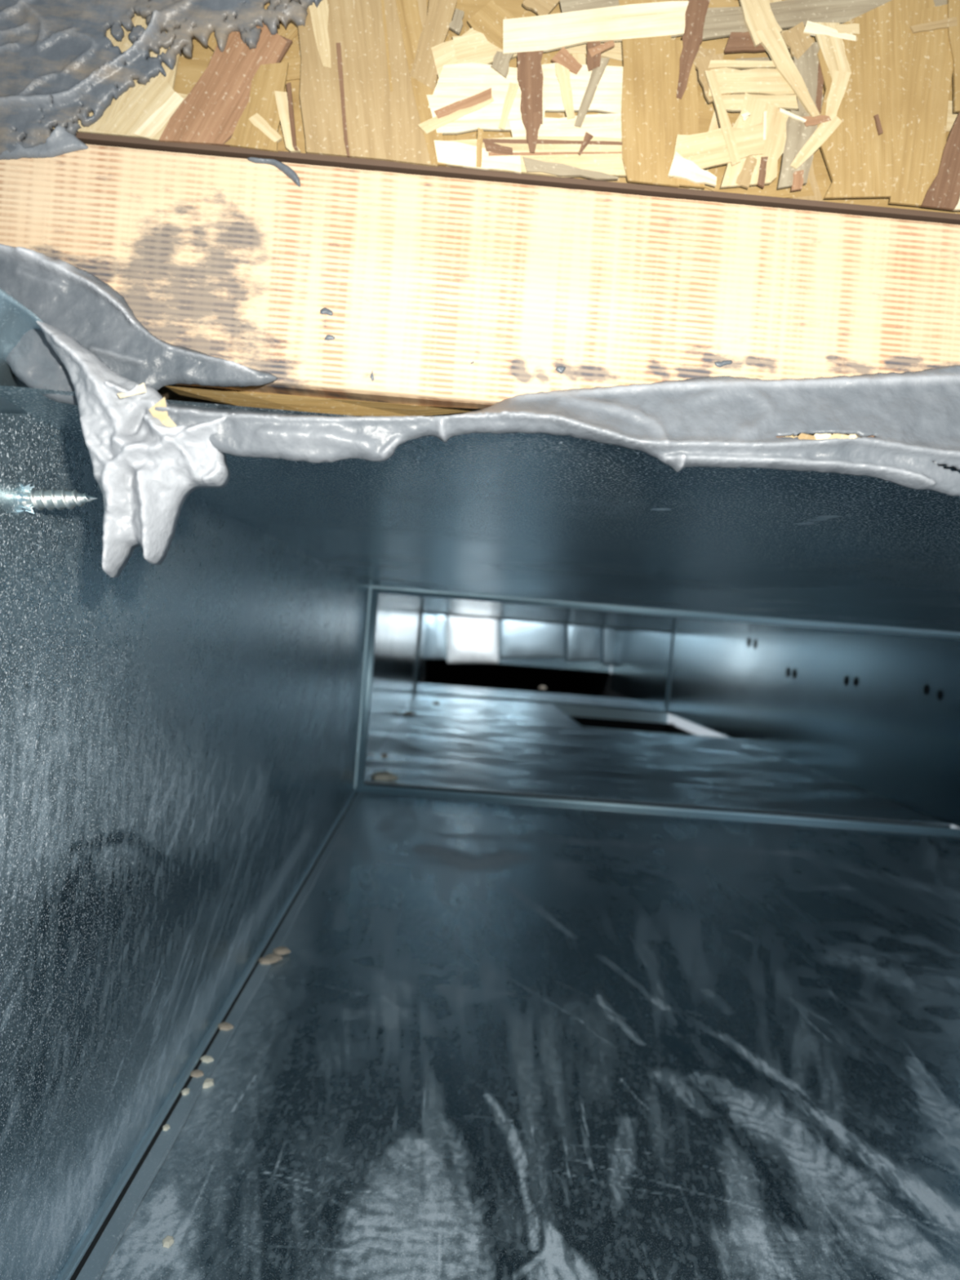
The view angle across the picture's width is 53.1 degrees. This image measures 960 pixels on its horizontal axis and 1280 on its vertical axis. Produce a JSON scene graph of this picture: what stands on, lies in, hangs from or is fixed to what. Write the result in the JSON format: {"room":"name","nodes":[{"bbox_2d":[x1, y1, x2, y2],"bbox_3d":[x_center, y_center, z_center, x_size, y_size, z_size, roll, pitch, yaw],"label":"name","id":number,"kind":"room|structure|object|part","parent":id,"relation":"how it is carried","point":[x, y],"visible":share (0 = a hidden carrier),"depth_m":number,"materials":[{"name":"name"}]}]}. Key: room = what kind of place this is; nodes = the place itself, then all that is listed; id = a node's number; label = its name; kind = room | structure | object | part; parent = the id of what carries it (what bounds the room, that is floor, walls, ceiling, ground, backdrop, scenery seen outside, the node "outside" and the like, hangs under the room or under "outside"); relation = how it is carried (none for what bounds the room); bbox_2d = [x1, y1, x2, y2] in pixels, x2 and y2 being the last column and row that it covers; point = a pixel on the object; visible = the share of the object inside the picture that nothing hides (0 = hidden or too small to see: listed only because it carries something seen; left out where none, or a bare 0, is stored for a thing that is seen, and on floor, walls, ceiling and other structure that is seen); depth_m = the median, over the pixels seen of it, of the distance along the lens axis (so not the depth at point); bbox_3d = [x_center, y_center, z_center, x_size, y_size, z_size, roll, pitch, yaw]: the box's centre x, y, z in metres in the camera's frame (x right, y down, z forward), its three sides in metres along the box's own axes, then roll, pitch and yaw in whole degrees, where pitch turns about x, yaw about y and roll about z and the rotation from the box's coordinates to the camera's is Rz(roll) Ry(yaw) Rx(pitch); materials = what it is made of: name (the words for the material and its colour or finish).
{"room":"air duct interior","nodes":[
{"label":"air duct interior","id":0,"kind":"room"},
{"bbox_2d":[0,288,428,1279],"bbox_3d":[-0.133,0.032,1.720,0.013,0.221,3.155,4,1,-2],"label":"wall","id":1,"kind":"structure","parent":0,"point":[179,735],"depth_m":0.27,"materials":[{"name":"metal"}]},
{"bbox_2d":[21,484,97,513],"bbox_3d":[-0.083,-0.027,0.188,0.016,0.006,0.006,4,1,-2],"label":"screw","id":2,"kind":"object","parent":1,"relation":"attached to","point":[31,499],"visible":1,"depth_m":0.19,"materials":[{"name":"silver metal"}]},
{"bbox_2d":[35,320,234,577],"bbox_3d":[-0.058,-0.031,0.161,0.036,0.042,0.012,4,1,-2],"label":"clump","id":3,"kind":"object","parent":1,"relation":"attached to","point":[146,465],"visible":1,"depth_m":0.16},
{"bbox_2d":[56,790,363,1279],"bbox_3d":[-0.108,0.157,0.546,0.009,0.001,0.814,4,1,-2],"label":"duct seam","id":4,"kind":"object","parent":1,"relation":"attached to","point":[94,1267],"depth_m":0.33,"materials":[{"name":"metal"}]},
{"bbox_2d":[162,1124,169,1130],"bbox_3d":[-0.102,0.159,0.313,0.002,0.001,0.003,4,1,-2],"label":"chip","id":5,"kind":"object","parent":4,"relation":"on","point":[166,1126],"visible":1,"depth_m":0.31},
{"bbox_2d":[181,1088,190,1095],"bbox_3d":[-0.103,0.158,0.337,0.003,0.001,0.004,4,1,-2],"label":"chip","id":6,"kind":"object","parent":4,"relation":"on","point":[185,1091],"visible":1,"depth_m":0.34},
{"bbox_2d":[190,1069,203,1077],"bbox_3d":[-0.103,0.158,0.350,0.005,0.001,0.005,5,1,43],"label":"chip","id":7,"kind":"object","parent":4,"relation":"on","point":[197,1073],"visible":1,"depth_m":0.35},
{"bbox_2d":[200,1055,213,1062],"bbox_3d":[-0.103,0.158,0.362,0.005,0.001,0.005,5,1,31],"label":"chip","id":8,"kind":"object","parent":4,"relation":"on","point":[206,1059],"visible":1,"depth_m":0.36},
{"bbox_2d":[217,1022,233,1030],"bbox_3d":[-0.104,0.157,0.392,0.006,0.001,0.006,5,1,31],"label":"chip","id":9,"kind":"object","parent":4,"relation":"on","point":[224,1025],"visible":1,"depth_m":0.39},
{"bbox_2d":[258,956,275,964],"bbox_3d":[-0.104,0.156,0.469,0.008,0.002,0.007,4,1,-29],"label":"chip","id":10,"kind":"object","parent":4,"relation":"on","point":[265,960],"visible":1,"depth_m":0.47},
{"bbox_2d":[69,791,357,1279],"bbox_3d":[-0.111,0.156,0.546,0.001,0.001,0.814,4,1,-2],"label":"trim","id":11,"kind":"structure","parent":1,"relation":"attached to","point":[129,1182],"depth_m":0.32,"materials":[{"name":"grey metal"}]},
{"bbox_2d":[354,587,378,787],"bbox_3d":[-0.114,0.047,0.972,0.008,0.202,0.029,4,1,-2],"label":"trim","id":12,"kind":"structure","parent":1,"relation":"attached to","point":[374,595],"depth_m":0.97,"materials":[{"name":"metal"}]},
{"bbox_2d":[413,612,422,691],"bbox_3d":[-0.155,0.029,2.417,0.007,0.202,0.026,4,1,-2],"label":"trim","id":13,"kind":"structure","parent":1,"relation":"attached to","point":[420,614],"depth_m":2.42,"materials":[{"name":"metal"}]},
{"bbox_2d":[355,784,959,836],"bbox_3d":[0.195,0.174,0.979,0.643,0.006,0.024,4,1,-2],"label":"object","id":14,"kind":"structure","parent":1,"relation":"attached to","point":[368,788],"depth_m":0.98,"materials":[{"name":"metal"}]},
{"bbox_2d":[0,385,959,635],"bbox_3d":[0.197,-0.033,1.448,0.643,0.004,2.555,4,1,-2],"label":"ceiling","id":15,"kind":"structure","parent":0,"point":[540,516],"depth_m":0.31,"materials":[{"name":"grey metal"}]},
{"bbox_2d":[0,143,959,466],"bbox_3d":[0.018,-0.059,0.214,0.440,0.043,0.090,4,1,-2],"label":"wood board","id":16,"kind":"object","parent":15,"relation":"on","point":[423,279],"visible":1,"depth_m":0.17,"materials":[{"name":"brown wood"}]},
{"bbox_2d":[0,125,88,159],"bbox_3d":[-0.078,-0.086,0.166,0.020,0.007,0.002,4,1,-2],"label":"smear","id":17,"kind":"object","parent":16,"relation":"attached to","point":[60,142],"visible":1,"depth_m":0.17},
{"bbox_2d":[0,243,277,405],"bbox_3d":[-0.062,-0.053,0.165,0.054,0.027,0.005,4,1,-2],"label":"duct sealant","id":18,"kind":"object","parent":16,"relation":"attached to","point":[68,298],"visible":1,"depth_m":0.17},
{"bbox_2d":[247,157,300,186],"bbox_3d":[-0.036,-0.082,0.168,0.010,0.004,0.001,4,1,-2],"label":"smear","id":19,"kind":"object","parent":16,"relation":"attached to","point":[288,171],"visible":1,"depth_m":0.17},
{"bbox_2d":[53,0,959,225],"bbox_3d":[0.026,-0.141,0.174,0.440,0.121,0.014,4,1,-2],"label":"panel","id":20,"kind":"object","parent":16,"relation":"on","point":[847,107],"visible":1,"depth_m":0.17,"materials":[{"name":"brown wood"}]},
{"bbox_2d":[0,0,322,155],"bbox_3d":[-0.059,-0.101,0.166,0.069,0.038,0.004,4,1,-2],"label":"duct sealant","id":21,"kind":"object","parent":20,"relation":"attached to","point":[60,66],"visible":1,"depth_m":0.17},
{"bbox_2d":[155,307,959,497],"bbox_3d":[0.018,-0.041,0.165,0.148,0.028,0.011,4,1,-2],"label":"bead","id":22,"kind":"object","parent":16,"relation":"attached to","point":[900,427],"visible":1,"depth_m":0.16},
{"bbox_2d":[419,659,633,699],"bbox_3d":[0.100,0.320,3.839,0.663,0.480,1.960,4,1,-2],"label":"opening","id":23,"kind":"structure","parent":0,"point":[493,676],"depth_m":4.80,"materials":[{"name":"black"}]},
{"bbox_2d":[425,613,633,673],"bbox_3d":[0.187,-0.023,3.031,0.763,0.257,0.614,4,1,-2],"label":"wall","id":24,"kind":"structure","parent":0,"point":[453,639],"depth_m":3.30,"materials":[{"name":"metal"}]},
{"bbox_3d":[-0.158,-0.014,3.296,0.092,0.165,0.013,5,1,4],"label":"plate","id":25,"kind":"part","parent":24,"relation":"part of","materials":[{"name":"metal"}]},
{"bbox_3d":[-0.025,-0.010,3.300,0.190,0.192,0.042,4,1,-2],"label":"plate","id":26,"kind":"part","parent":24,"relation":"part of","materials":[{"name":"white metal"}]},
{"bbox_3d":[0.182,-0.010,3.305,0.238,0.163,0.014,4,1,-4],"label":"plate","id":27,"kind":"part","parent":24,"relation":"part of","materials":[{"name":"metal"}]},
{"bbox_3d":[0.360,-0.001,3.312,0.132,0.161,0.012,4,1,-6],"label":"plate","id":28,"kind":"part","parent":24,"relation":"part of","materials":[{"name":"metal"}]},
{"bbox_3d":[0.489,0.005,3.314,0.142,0.175,0.011,4,1,-8],"label":"plate","id":29,"kind":"part","parent":24,"relation":"part of","materials":[{"name":"metal"}]},
{"bbox_2d":[99,683,959,1279],"bbox_3d":[0.181,0.275,1.504,0.661,0.211,2.730,4,1,-2],"label":"floor","id":30,"kind":"structure","parent":0,"point":[491,1041],"depth_m":0.41,"materials":[{"name":"grey metal"}]},
{"bbox_2d":[162,1235,173,1248],"bbox_3d":[-0.084,0.162,0.259,0.003,0.001,0.004,5,1,15],"label":"chip","id":31,"kind":"object","parent":30,"relation":"on","point":[168,1241],"visible":1,"depth_m":0.26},
{"bbox_2d":[203,1078,213,1088],"bbox_3d":[-0.098,0.160,0.346,0.004,0.001,0.006,4,1,-2],"label":"chip","id":32,"kind":"object","parent":30,"relation":"on","point":[208,1082],"visible":1,"depth_m":0.34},
{"bbox_2d":[265,953,282,961],"bbox_3d":[-0.102,0.156,0.474,0.009,0.002,0.008,4,1,-2],"label":"chip","id":33,"kind":"object","parent":30,"relation":"on","point":[275,956],"visible":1,"depth_m":0.47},
{"bbox_2d":[272,946,290,954],"bbox_3d":[-0.100,0.156,0.485,0.008,0.002,0.009,4,1,-25],"label":"chip","id":34,"kind":"object","parent":30,"relation":"on","point":[279,950],"visible":1,"depth_m":0.48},
{"bbox_2d":[370,771,397,780],"bbox_3d":[-0.105,0.149,1.056,0.030,0.007,0.027,4,1,-2],"label":"chip","id":35,"kind":"object","parent":30,"relation":"on","point":[380,775],"visible":1,"depth_m":1.05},
{"bbox_2d":[403,711,414,715],"bbox_3d":[-0.135,0.140,1.832,0.020,0.005,0.021,5,1,29],"label":"chip","id":36,"kind":"object","parent":30,"relation":"on","point":[406,713],"visible":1,"depth_m":1.82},
{"bbox_2d":[413,691,667,712],"bbox_3d":[0.154,0.156,2.424,0.643,0.005,0.022,4,1,-2],"label":"trim","id":37,"kind":"structure","parent":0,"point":[415,692],"depth_m":2.42,"materials":[{"name":"metal"}]},
{"bbox_2d":[419,611,674,633],"bbox_3d":[0.170,-0.044,2.423,0.643,0.005,0.030,4,1,-2],"label":"trim","id":38,"kind":"structure","parent":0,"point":[423,612],"depth_m":2.42,"materials":[{"name":"metal"}]},
{"bbox_2d":[369,586,959,639],"bbox_3d":[0.211,-0.026,0.978,0.643,0.006,0.033,4,1,-2],"label":"trim","id":39,"kind":"structure","parent":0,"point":[380,589],"depth_m":0.97,"materials":[{"name":"metal"}]},
{"bbox_2d":[609,629,959,827],"bbox_3d":[0.491,0.083,2.123,0.001,0.210,2.386,4,1,-2],"label":"wall","id":40,"kind":"structure","parent":0,"point":[879,715],"depth_m":1.41,"materials":[{"name":"grey metal"}]},
{"bbox_2d":[665,632,674,711],"bbox_3d":[0.480,0.079,2.436,0.004,0.202,0.026,4,1,-2],"label":"trim","id":41,"kind":"structure","parent":40,"relation":"attached to","point":[673,633],"depth_m":2.43,"materials":[{"name":"metal"}]}
]}

